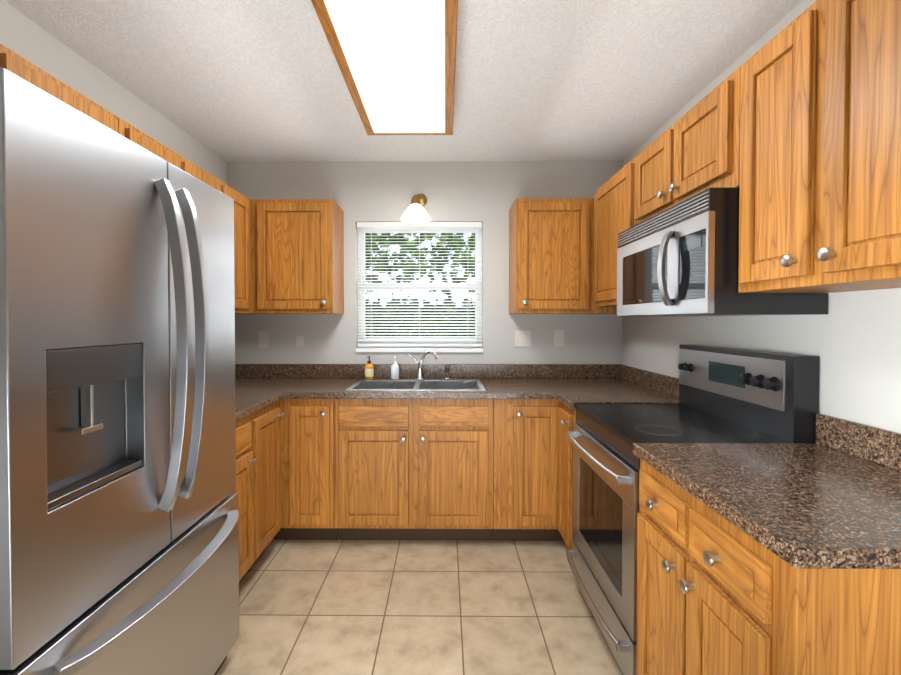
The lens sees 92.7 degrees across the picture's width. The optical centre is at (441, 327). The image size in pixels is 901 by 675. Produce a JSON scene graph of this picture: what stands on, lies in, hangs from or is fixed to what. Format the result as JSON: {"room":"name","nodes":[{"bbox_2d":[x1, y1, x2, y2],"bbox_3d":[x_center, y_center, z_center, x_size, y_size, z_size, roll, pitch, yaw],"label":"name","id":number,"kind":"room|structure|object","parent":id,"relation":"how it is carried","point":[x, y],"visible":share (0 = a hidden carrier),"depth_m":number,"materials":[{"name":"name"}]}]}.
{"room":"kitchen","nodes":[
{"label":"kitchen","id":0,"kind":"room"},
{"bbox_2d":[0,0,226,183],"bbox_3d":[-1.627,0.076,0.869,0.140,2.450,4.740,0,1,1],"label":"wall","id":1,"kind":"structure","parent":0,"point":[27,38],"depth_m":1.92,"materials":[{"name":"grey paint"}]},
{"bbox_2d":[0,44,35,85],"bbox_3d":[-1.391,-0.651,1.007,0.322,0.300,0.528,0,1,1],"label":"upper cabinet","id":2,"kind":"object","parent":1,"relation":"attached to","point":[22,67],"depth_m":1.25,"materials":[{"name":"brown wood"}]},
{"bbox_2d":[36,66,123,135],"bbox_3d":[-1.387,-0.658,1.394,0.322,0.300,0.527,0,1,1],"label":"upper cabinet","id":3,"kind":"object","parent":1,"relation":"attached to","point":[45,81],"depth_m":1.45,"materials":[{"name":"brown wood"}]},
{"bbox_2d":[124,121,195,177],"bbox_3d":[-1.383,-0.445,1.884,0.322,0.740,0.442,0,1,1],"label":"upper cabinet","id":4,"kind":"object","parent":1,"relation":"attached to","point":[131,133],"depth_m":1.85,"materials":[{"name":"brown wood"}]},
{"bbox_2d":[196,166,250,313],"bbox_3d":[-1.379,-0.453,2.363,0.322,0.740,0.798,0,1,1],"label":"upper cabinet","id":5,"kind":"object","parent":1,"relation":"attached to","point":[242,274],"depth_m":2.61,"materials":[{"name":"brown wood"}]},
{"bbox_2d":[4,0,801,161],"bbox_3d":[-0.143,-1.198,0.765,3.110,0.100,4.880,0,1,1],"label":"ceiling","id":6,"kind":"structure","parent":0,"point":[535,80],"depth_m":1.94,"materials":[{"name":"white paint"}]},
{"bbox_2d":[311,0,457,134],"bbox_3d":[-0.179,-1.102,1.742,0.470,0.119,1.250,0,1,1],"label":"ceiling light fixture","id":7,"kind":"object","parent":6,"relation":"attached to","point":[396,60],"visible":1,"depth_m":1.67,"materials":[{"name":"white plastic"}]},
{"bbox_2d":[216,539,622,674],"bbox_3d":[-0.143,1.352,0.806,3.110,0.100,4.880,0,1,1],"label":"floor","id":8,"kind":"structure","parent":0,"point":[408,607],"depth_m":1.93,"materials":[{"name":"tile"}]},
{"bbox_2d":[0,67,238,674],"bbox_3d":[-1.119,0.397,1.240,0.846,1.797,0.865,0,1,1],"label":"refrigerator","id":9,"kind":"object","parent":8,"relation":"on","point":[119,542],"visible":1,"depth_m":1.05,"materials":[{"name":"silver metal"}]},
{"bbox_2d":[233,399,284,582],"bbox_3d":[-1.229,0.849,2.083,0.627,0.864,0.786,0,1,1],"label":"base cabinet","id":10,"kind":"object","parent":8,"relation":"on","point":[260,435],"depth_m":2.17,"materials":[{"name":"brown wood"}]},
{"bbox_2d":[235,372,286,420],"bbox_3d":[-1.213,0.347,2.060,0.660,0.137,0.761,0,1,1],"label":"countertop","id":11,"kind":"structure","parent":10,"relation":"on","point":[254,391],"depth_m":2.53,"materials":[{"name":"stone"}]},
{"bbox_2d":[333,398,496,539],"bbox_3d":[-0.160,0.838,2.781,0.926,0.864,0.626,0,1,1],"label":"base cabinet","id":12,"kind":"object","parent":8,"relation":"on","point":[404,469],"depth_m":2.47,"materials":[{"name":"brown wood"}]},
{"bbox_2d":[235,364,306,367],"bbox_3d":[-1.206,0.336,2.784,0.660,0.137,0.450,0,1,1],"label":"backsplash","id":13,"kind":"structure","parent":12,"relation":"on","point":[236,365],"depth_m":3.07,"materials":[{"name":"stone"}]},
{"bbox_2d":[235,364,650,398],"bbox_3d":[-0.125,0.336,2.758,2.822,0.137,0.656,0,1,1],"label":"countertop","id":14,"kind":"structure","parent":12,"relation":"on","point":[316,381],"depth_m":3.05,"materials":[{"name":"stone"}]},
{"bbox_2d":[365,356,373,379],"bbox_3d":[-0.503,0.279,2.981,0.061,0.160,0.065,0,1,1],"label":"soap bottle","id":15,"kind":"object","parent":14,"relation":"on","point":[369,371],"visible":1,"depth_m":2.96,"materials":[{"name":"orange plastic"}]},
{"bbox_2d":[391,356,398,379],"bbox_3d":[-0.324,0.279,2.979,0.060,0.160,0.064,0,1,1],"label":"soap bottle","id":16,"kind":"object","parent":14,"relation":"on","point":[394,370],"visible":1,"depth_m":2.96,"materials":[{"name":"white plastic"}]},
{"bbox_2d":[345,350,485,390],"bbox_3d":[-0.153,0.344,2.773,0.825,0.383,0.515,0,1,1],"label":"sink","id":17,"kind":"object","parent":14,"relation":"in","point":[421,383],"visible":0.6,"depth_m":2.92,"materials":[{"name":"silver metal"}]},
{"bbox_2d":[407,350,449,379],"bbox_3d":[-0.091,0.256,2.899,0.299,0.211,0.205,0,1,1],"label":"faucet","id":18,"kind":"object","parent":14,"relation":"on","point":[419,366],"depth_m":2.96,"materials":[{"name":"silver metal"}]},
{"bbox_2d":[497,399,548,540],"bbox_3d":[0.794,0.838,2.772,0.983,0.864,0.626,0,1,1],"label":"base cabinet","id":19,"kind":"object","parent":8,"relation":"on","point":[522,424],"depth_m":2.47,"materials":[{"name":"brown wood"}]},
{"bbox_2d":[549,399,576,548],"bbox_3d":[0.954,0.845,2.324,0.656,0.864,0.291,0,1,1],"label":"base cabinet","id":20,"kind":"object","parent":8,"relation":"on","point":[562,418],"depth_m":2.37,"materials":[{"name":"brown wood"}]},
{"bbox_2d":[555,372,678,408],"bbox_3d":[0.966,0.344,2.294,0.632,0.137,0.252,0,1,1],"label":"countertop","id":21,"kind":"structure","parent":20,"relation":"on","point":[571,388],"depth_m":2.53,"materials":[{"name":"stone"}]},
{"bbox_2d":[566,344,819,674],"bbox_3d":[0.935,0.688,1.813,0.681,1.195,0.711,0,1,1],"label":"range","id":22,"kind":"object","parent":8,"relation":"on","point":[731,395],"visible":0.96,"depth_m":1.67,"materials":[{"name":"silver metal"}]},
{"bbox_2d":[636,459,900,674],"bbox_3d":[0.958,0.864,1.129,0.627,0.864,0.649,0,1,1],"label":"base cabinet","id":23,"kind":"object","parent":8,"relation":"on","point":[717,594],"depth_m":0.94,"materials":[{"name":"brown wood"}]},
{"bbox_2d":[633,414,900,568],"bbox_3d":[0.955,0.363,1.108,0.631,0.137,0.675,0,1,1],"label":"countertop","id":24,"kind":"structure","parent":23,"relation":"on","point":[830,498],"depth_m":1.06,"materials":[{"name":"stone"}]},
{"bbox_2d":[227,161,622,363],"bbox_3d":[-0.122,0.039,3.155,3.110,2.450,0.140,0,1,1],"label":"wall","id":25,"kind":"structure","parent":0,"point":[487,194],"depth_m":3.08,"materials":[{"name":"grey paint"}]},
{"bbox_2d":[258,331,267,346],"bbox_3d":[-1.284,0.085,3.092,0.072,0.116,0.008,0,1,1],"label":"electrical outlet","id":26,"kind":"object","parent":25,"relation":"attached to","point":[262,338],"visible":1,"depth_m":3.09,"materials":[{"name":"beige plastic"}]},
{"bbox_2d":[249,199,343,313],"bbox_3d":[-1.119,-0.462,2.905,0.832,0.740,0.354,0,1,1],"label":"upper cabinet","id":27,"kind":"object","parent":25,"relation":"attached to","point":[296,256],"visible":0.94,"depth_m":2.77,"materials":[{"name":"brown wood"}]},
{"bbox_2d":[296,336,302,345],"bbox_3d":[-1.020,0.100,3.090,0.050,0.070,0.008,0,1,1],"label":"jack","id":28,"kind":"object","parent":25,"relation":"attached to","point":[299,340],"visible":1,"depth_m":3.09,"materials":[{"name":"beige plastic"}]},
{"bbox_2d":[401,194,429,222],"bbox_3d":[-0.178,-0.845,2.958,0.204,0.215,0.226,0,1,1],"label":"light","id":29,"kind":"object","parent":25,"relation":"attached to","point":[415,212],"visible":1,"depth_m":2.92,"materials":[{"name":"white glass"}]},
{"bbox_2d":[357,228,481,347],"bbox_3d":[-0.159,-0.306,3.168,0.915,0.910,0.055,0,1,1],"label":"window","id":30,"kind":"structure","parent":25,"relation":"in","point":[360,235],"depth_m":3.15,"materials":[{"name":"white plastic"}]},
{"bbox_2d":[357,222,481,345],"bbox_3d":[-0.160,-0.311,3.104,0.899,0.892,0.044,0,1,1],"label":"window blinds","id":31,"kind":"object","parent":30,"relation":"attached to","point":[396,225],"visible":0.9,"depth_m":3.11,"materials":[{"name":"white plastic"}]},
{"bbox_2d":[356,348,482,352],"bbox_3d":[-0.160,0.165,3.111,0.913,0.029,0.083,0,1,1],"label":"window sill","id":32,"kind":"structure","parent":25,"relation":"attached to","point":[445,350],"depth_m":3.07,"materials":[{"name":"white plastic"}]},
{"bbox_2d":[515,331,530,346],"bbox_3d":[0.581,0.081,3.075,0.118,0.116,0.008,0,1,1],"label":"double electrical outlet","id":33,"kind":"object","parent":25,"relation":"attached to","point":[522,338],"visible":1,"depth_m":3.07,"materials":[{"name":"beige plastic"}]},
{"bbox_2d":[554,330,563,345],"bbox_3d":[0.839,0.076,3.069,0.072,0.116,0.016,0,1,1],"label":"light switch","id":34,"kind":"object","parent":25,"relation":"attached to","point":[558,337],"visible":1,"depth_m":3.07,"materials":[{"name":"beige plastic"}]},
{"bbox_2d":[509,198,616,313],"bbox_3d":[0.883,-0.462,2.887,0.807,0.740,0.354,0,1,1],"label":"upper cabinet","id":35,"kind":"object","parent":25,"relation":"attached to","point":[551,255],"visible":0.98,"depth_m":2.75,"materials":[{"name":"brown wood"}]},
{"bbox_2d":[622,0,900,432],"bbox_3d":[1.343,0.076,0.843,0.140,2.450,4.740,0,1,1],"label":"wall","id":36,"kind":"structure","parent":0,"point":[852,339],"depth_m":1.43,"materials":[{"name":"grey paint"}]},
{"bbox_2d":[594,162,629,305],"bbox_3d":[1.122,-0.499,2.453,0.322,0.740,0.571,0,1,1],"label":"upper cabinet","id":37,"kind":"object","parent":36,"relation":"attached to","point":[612,199],"depth_m":2.47,"materials":[{"name":"brown wood"}]},
{"bbox_2d":[630,75,729,227],"bbox_3d":[1.116,-0.665,1.783,0.322,0.388,0.759,0,1,1],"label":"upper cabinet","id":38,"kind":"object","parent":36,"relation":"attached to","point":[691,157],"depth_m":1.69,"materials":[{"name":"brown wood"}]},
{"bbox_2d":[617,187,828,316],"bbox_3d":[1.054,-0.257,1.790,0.447,0.417,0.754,0,1,1],"label":"over-the-range microwave","id":39,"kind":"object","parent":38,"relation":"attached to","point":[680,259],"visible":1,"depth_m":1.50,"materials":[{"name":"silver metal"}]},
{"bbox_2d":[730,10,835,292],"bbox_3d":[1.111,-0.480,1.246,0.322,0.740,0.316,0,1,1],"label":"upper cabinet","id":40,"kind":"object","parent":36,"relation":"attached to","point":[792,130],"depth_m":1.25,"materials":[{"name":"brown wood"}]},
{"bbox_2d":[802,0,900,291],"bbox_3d":[1.108,-0.475,0.897,0.322,0.740,0.382,0,1,1],"label":"upper cabinet","id":41,"kind":"object","parent":36,"relation":"attached to","point":[851,201],"depth_m":1.00,"materials":[{"name":"brown wood"}]},
{"label":"outside","id":42,"kind":"structure","parent":0,"visible":0},
{"bbox_2d":[365,233,474,335],"bbox_3d":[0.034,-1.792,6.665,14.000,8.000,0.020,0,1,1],"label":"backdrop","id":43,"kind":"structure","parent":42,"point":[376,236],"depth_m":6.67,"materials":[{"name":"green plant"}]}
]}

